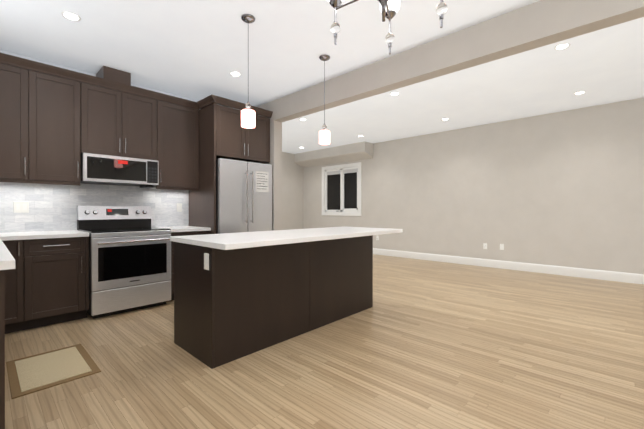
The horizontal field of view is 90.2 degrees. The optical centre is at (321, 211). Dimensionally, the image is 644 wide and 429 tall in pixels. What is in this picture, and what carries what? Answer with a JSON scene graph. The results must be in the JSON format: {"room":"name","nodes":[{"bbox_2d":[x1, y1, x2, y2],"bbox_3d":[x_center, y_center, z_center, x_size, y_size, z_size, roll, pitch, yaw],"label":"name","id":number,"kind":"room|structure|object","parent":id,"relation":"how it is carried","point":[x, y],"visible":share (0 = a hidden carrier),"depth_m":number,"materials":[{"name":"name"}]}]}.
{"room":"kitchen","nodes":[
{"label":"kitchen","id":0,"kind":"room"},
{"bbox_2d":[0,50,199,232],"bbox_3d":[-2.679,-0.307,4.111,0.151,2.850,3.750,0,0,43],"label":"wall","id":1,"kind":"structure","parent":0,"point":[56,65],"depth_m":3.78,"materials":[{"name":"white paint"}]},
{"bbox_2d":[0,53,39,183],"bbox_3d":[-3.212,-0.912,3.178,0.347,1.185,0.544,0,0,43],"label":"upper cabinet","id":2,"kind":"object","parent":1,"relation":"attached to","point":[19,77],"depth_m":3.17,"materials":[{"name":"brown wood"}]},
{"bbox_2d":[36,63,87,184],"bbox_3d":[-2.920,-0.913,3.488,0.347,1.185,0.546,0,0,43],"label":"upper cabinet","id":3,"kind":"object","parent":1,"relation":"attached to","point":[55,122],"depth_m":3.41,"materials":[{"name":"brown wood"}]},
{"bbox_2d":[0,182,188,232],"bbox_3d":[-2.886,-0.054,3.773,0.010,0.544,2.663,0,0,43],"label":"tile backsplash","id":4,"kind":"structure","parent":1,"relation":"attached to","point":[52,207],"depth_m":3.73,"materials":[{"name":"tile"}]},
{"bbox_2d":[13,201,28,212],"bbox_3d":[-3.206,-0.044,3.420,0.008,0.120,0.120,0,0,43],"label":"outlet","id":5,"kind":"object","parent":4,"relation":"attached to","point":[20,207],"visible":1,"depth_m":3.41,"materials":[{"name":"white plastic"}]},
{"bbox_2d":[177,203,181,211],"bbox_3d":[-2.062,-0.053,4.636,0.008,0.120,0.075,0,0,43],"label":"outlet","id":6,"kind":"object","parent":4,"relation":"attached to","point":[179,207],"visible":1,"depth_m":4.63,"materials":[{"name":"white plastic"}]},
{"bbox_2d":[96,66,130,84],"bbox_3d":[-2.535,-1.588,3.895,0.347,0.163,0.280,0,0,43],"label":"cover","id":7,"kind":"object","parent":1,"relation":"attached to","point":[113,74],"depth_m":3.77,"materials":[{"name":"brown wood"}]},
{"bbox_2d":[88,75,159,160],"bbox_3d":[-2.504,-1.077,3.930,0.347,0.860,0.786,0,0,43],"label":"upper cabinet","id":8,"kind":"object","parent":1,"relation":"attached to","point":[124,120],"depth_m":3.81,"materials":[{"name":"brown wood"}]},
{"bbox_2d":[80,153,158,187],"bbox_3d":[-2.476,-0.470,3.906,0.419,0.338,0.778,0,0,43],"label":"microwave","id":9,"kind":"object","parent":8,"relation":"attached to","point":[111,170],"visible":1,"depth_m":3.74,"materials":[{"name":"grey metal"}]},
{"bbox_2d":[153,93,198,188],"bbox_3d":[-2.063,-0.916,4.399,0.347,1.185,0.620,0,0,43],"label":"upper cabinet","id":10,"kind":"object","parent":1,"relation":"attached to","point":[179,118],"depth_m":4.30,"materials":[{"name":"brown wood"}]},
{"bbox_2d":[189,95,272,233],"bbox_3d":[-1.381,-0.196,4.780,0.819,2.625,0.988,0,0,43],"label":"cabinet","id":11,"kind":"object","parent":1,"relation":"attached to","point":[223,133],"visible":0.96,"depth_m":4.43,"materials":[{"name":"brown wood"}]},
{"bbox_2d":[256,101,281,230],"bbox_3d":[-1.995,-0.313,6.152,3.630,2.850,0.160,0,0,43],"label":"wall","id":12,"kind":"structure","parent":0,"point":[276,145],"depth_m":4.90,"materials":[{"name":"beige paint"}]},
{"bbox_2d":[0,0,539,110],"bbox_3d":[-0.478,-1.775,2.090,11.400,0.220,3.830,0,0,43],"label":"ceiling","id":13,"kind":"structure","parent":0,"point":[195,49],"depth_m":3.08,"materials":[{"name":"white paint"}]},
{"bbox_2d":[61,12,80,20],"bbox_3d":[-2.143,-1.665,2.744,0.136,0.004,0.136,0,0,43],"label":"recessed light","id":14,"kind":"object","parent":13,"relation":"in","point":[71,16],"visible":1,"depth_m":2.74,"materials":[{"name":"white"}]},
{"bbox_2d":[230,72,240,76],"bbox_3d":[-1.053,-1.668,3.902,0.136,0.004,0.136,0,0,43],"label":"recessed light","id":15,"kind":"object","parent":13,"relation":"in","point":[236,74],"visible":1,"depth_m":3.91,"materials":[{"name":"white"}]},
{"bbox_2d":[241,14,254,128],"bbox_3d":[-0.637,-1.198,2.770,0.124,0.938,0.124,0,0,43],"label":"pendant light","id":16,"kind":"object","parent":13,"relation":"hanging from","point":[248,117],"visible":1,"depth_m":2.74,"materials":[{"name":"white glass"}]},
{"bbox_2d":[319,54,329,144],"bbox_3d":[0.028,-1.200,3.476,0.124,0.938,0.124,0,0,43],"label":"pendant light","id":17,"kind":"object","parent":13,"relation":"hanging from","point":[324,136],"visible":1,"depth_m":3.45,"materials":[{"name":"white glass"}]},
{"bbox_2d":[327,0,357,44],"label":"chandelier","id":18,"kind":"object","parent":13,"relation":"hanging from","point":[335,27],"depth_m":1.73,"materials":[{"name":"silver metal"}]},
{"bbox_2d":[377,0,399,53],"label":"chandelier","id":19,"kind":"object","parent":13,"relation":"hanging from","point":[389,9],"depth_m":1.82,"materials":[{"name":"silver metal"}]},
{"bbox_2d":[282,152,302,229],"bbox_3d":[-1.926,-0.322,8.764,0.150,2.850,3.740,0,0,43],"label":"wall","id":20,"kind":"structure","parent":0,"point":[292,194],"depth_m":9.72,"materials":[{"name":"beige paint"}]},
{"bbox_2d":[5,254,643,428],"bbox_3d":[0.882,1.170,3.545,11.400,0.100,7.800,0,0,43],"label":"floor","id":21,"kind":"structure","parent":0,"point":[423,344],"depth_m":2.32,"materials":[{"name":"brown wood"}]},
{"bbox_2d":[0,270,7,428],"bbox_3d":[-1.875,0.697,1.450,0.543,0.860,0.610,0,0,43],"label":"base cabinet","id":22,"kind":"object","parent":21,"relation":"on","point":[3,273],"depth_m":1.48,"materials":[{"name":"black wood"}]},
{"bbox_2d":[0,238,15,269],"bbox_3d":[-2.366,0.245,1.916,1.961,0.040,0.670,0,0,43],"label":"countertop","id":23,"kind":"structure","parent":22,"relation":"on","point":[7,262],"depth_m":1.57,"materials":[{"name":"white stone"}]},
{"bbox_2d":[8,238,35,332],"bbox_3d":[-3.038,0.691,3.142,0.657,0.860,0.249,0,0,43],"label":"base cabinet","id":24,"kind":"object","parent":21,"relation":"on","point":[22,280],"depth_m":2.97,"materials":[{"name":"black wood"}]},
{"bbox_2d":[6,344,100,398],"bbox_3d":[-1.946,1.120,2.313,0.670,0.009,0.450,0,0,43],"label":"kitchen mat","id":25,"kind":"object","parent":21,"relation":"on","point":[37,372],"visible":0.96,"depth_m":2.26,"materials":[{"name":"beige fabric"}]},
{"bbox_2d":[36,234,88,327],"bbox_3d":[-2.840,0.691,3.351,0.657,0.860,0.543,0,0,43],"label":"base cabinet","id":26,"kind":"object","parent":21,"relation":"on","point":[44,278],"depth_m":3.17,"materials":[{"name":"black wood"}]},
{"bbox_2d":[0,230,87,241],"bbox_3d":[-3.101,0.242,3.058,0.678,0.040,1.326,0,0,43],"label":"countertop","id":27,"kind":"structure","parent":26,"relation":"on","point":[11,236],"depth_m":3.14,"materials":[{"name":"white stone"}]},
{"bbox_2d":[77,206,170,318],"bbox_3d":[-2.319,0.527,3.781,0.812,1.185,0.790,0,0,43],"label":"range","id":28,"kind":"object","parent":21,"relation":"on","point":[129,258],"visible":0.98,"depth_m":3.58,"materials":[{"name":"grey metal"}]},
{"bbox_2d":[166,230,210,301],"bbox_3d":[-1.922,0.687,4.327,0.657,0.860,0.540,0,0,43],"label":"base cabinet","id":29,"kind":"object","parent":21,"relation":"on","point":[190,232],"depth_m":3.96,"materials":[{"name":"black wood"}]},
{"bbox_2d":[159,226,210,233],"bbox_3d":[-1.915,0.237,4.318,0.678,0.040,0.540,0,0,43],"label":"countertop","id":30,"kind":"structure","parent":29,"relation":"on","point":[174,229],"depth_m":4.10,"materials":[{"name":"white stone"}]},
{"bbox_2d":[216,158,271,233],"bbox_3d":[-1.318,0.206,4.785,0.871,1.820,0.865,0,0,43],"label":"fridge","id":31,"kind":"object","parent":21,"relation":"on","point":[243,196],"visible":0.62,"depth_m":4.45,"materials":[{"name":"grey metal"}]},
{"bbox_2d":[174,234,373,368],"bbox_3d":[-0.341,0.687,3.240,0.665,0.868,2.018,0,0,43],"label":"kitchen island","id":32,"kind":"object","parent":21,"relation":"on","point":[239,295],"depth_m":2.64,"materials":[{"name":"brown wood"}]},
{"bbox_2d":[170,226,401,249],"bbox_3d":[-0.170,0.233,3.275,0.905,0.040,2.330,0,0,43],"label":"island countertop","id":33,"kind":"structure","parent":32,"relation":"on","point":[243,241],"depth_m":2.73,"materials":[{"name":"white stone"}]},
{"bbox_2d":[274,0,643,121],"bbox_3d":[2.101,-1.546,2.293,7.620,0.360,0.160,0,0,43],"label":"header beam","id":34,"kind":"structure","parent":0,"point":[540,23],"depth_m":2.91,"materials":[{"name":"beige paint"}]},
{"bbox_2d":[282,17,643,153],"bbox_3d":[2.194,-1.814,4.930,11.400,0.160,3.970,0,0,43],"label":"ceiling","id":35,"kind":"structure","parent":0,"point":[602,66],"depth_m":4.76,"materials":[{"name":"white paint"}]},
{"bbox_2d":[554,43,569,49],"bbox_3d":[2.521,-1.726,3.366,0.136,0.004,0.136,0,0,43],"label":"recessed light","id":36,"kind":"object","parent":35,"relation":"in","point":[562,46],"visible":1,"depth_m":3.36,"materials":[{"name":"white"}]},
{"bbox_2d":[303,98,643,273],"bbox_3d":[3.503,-0.314,6.326,11.400,2.850,0.150,0,0,43],"label":"wall","id":37,"kind":"structure","parent":0,"point":[564,188],"depth_m":6.05,"materials":[{"name":"beige paint"}]},
{"bbox_2d":[294,141,372,167],"bbox_3d":[0.239,-1.557,9.037,2.625,0.380,0.370,0,0,43],"label":"soffit","id":38,"kind":"object","parent":37,"relation":"attached to","point":[350,152],"depth_m":8.76,"materials":[{"name":"beige paint"}]},
{"bbox_2d":[322,162,360,215],"bbox_3d":[0.552,-0.592,9.055,1.440,1.430,0.120,0,0,43],"label":"window","id":39,"kind":"structure","parent":37,"relation":"in","point":[341,190],"depth_m":9.03,"materials":[{"name":"glass"},{"name":"white vinyl"}]},
{"bbox_2d":[373,248,643,283],"bbox_3d":[3.446,1.034,6.270,11.100,0.154,0.016,0,0,43],"label":"baseboard","id":40,"kind":"structure","parent":37,"relation":"attached to","point":[635,278],"depth_m":5.95,"materials":[{"name":"white wood"}]}
]}

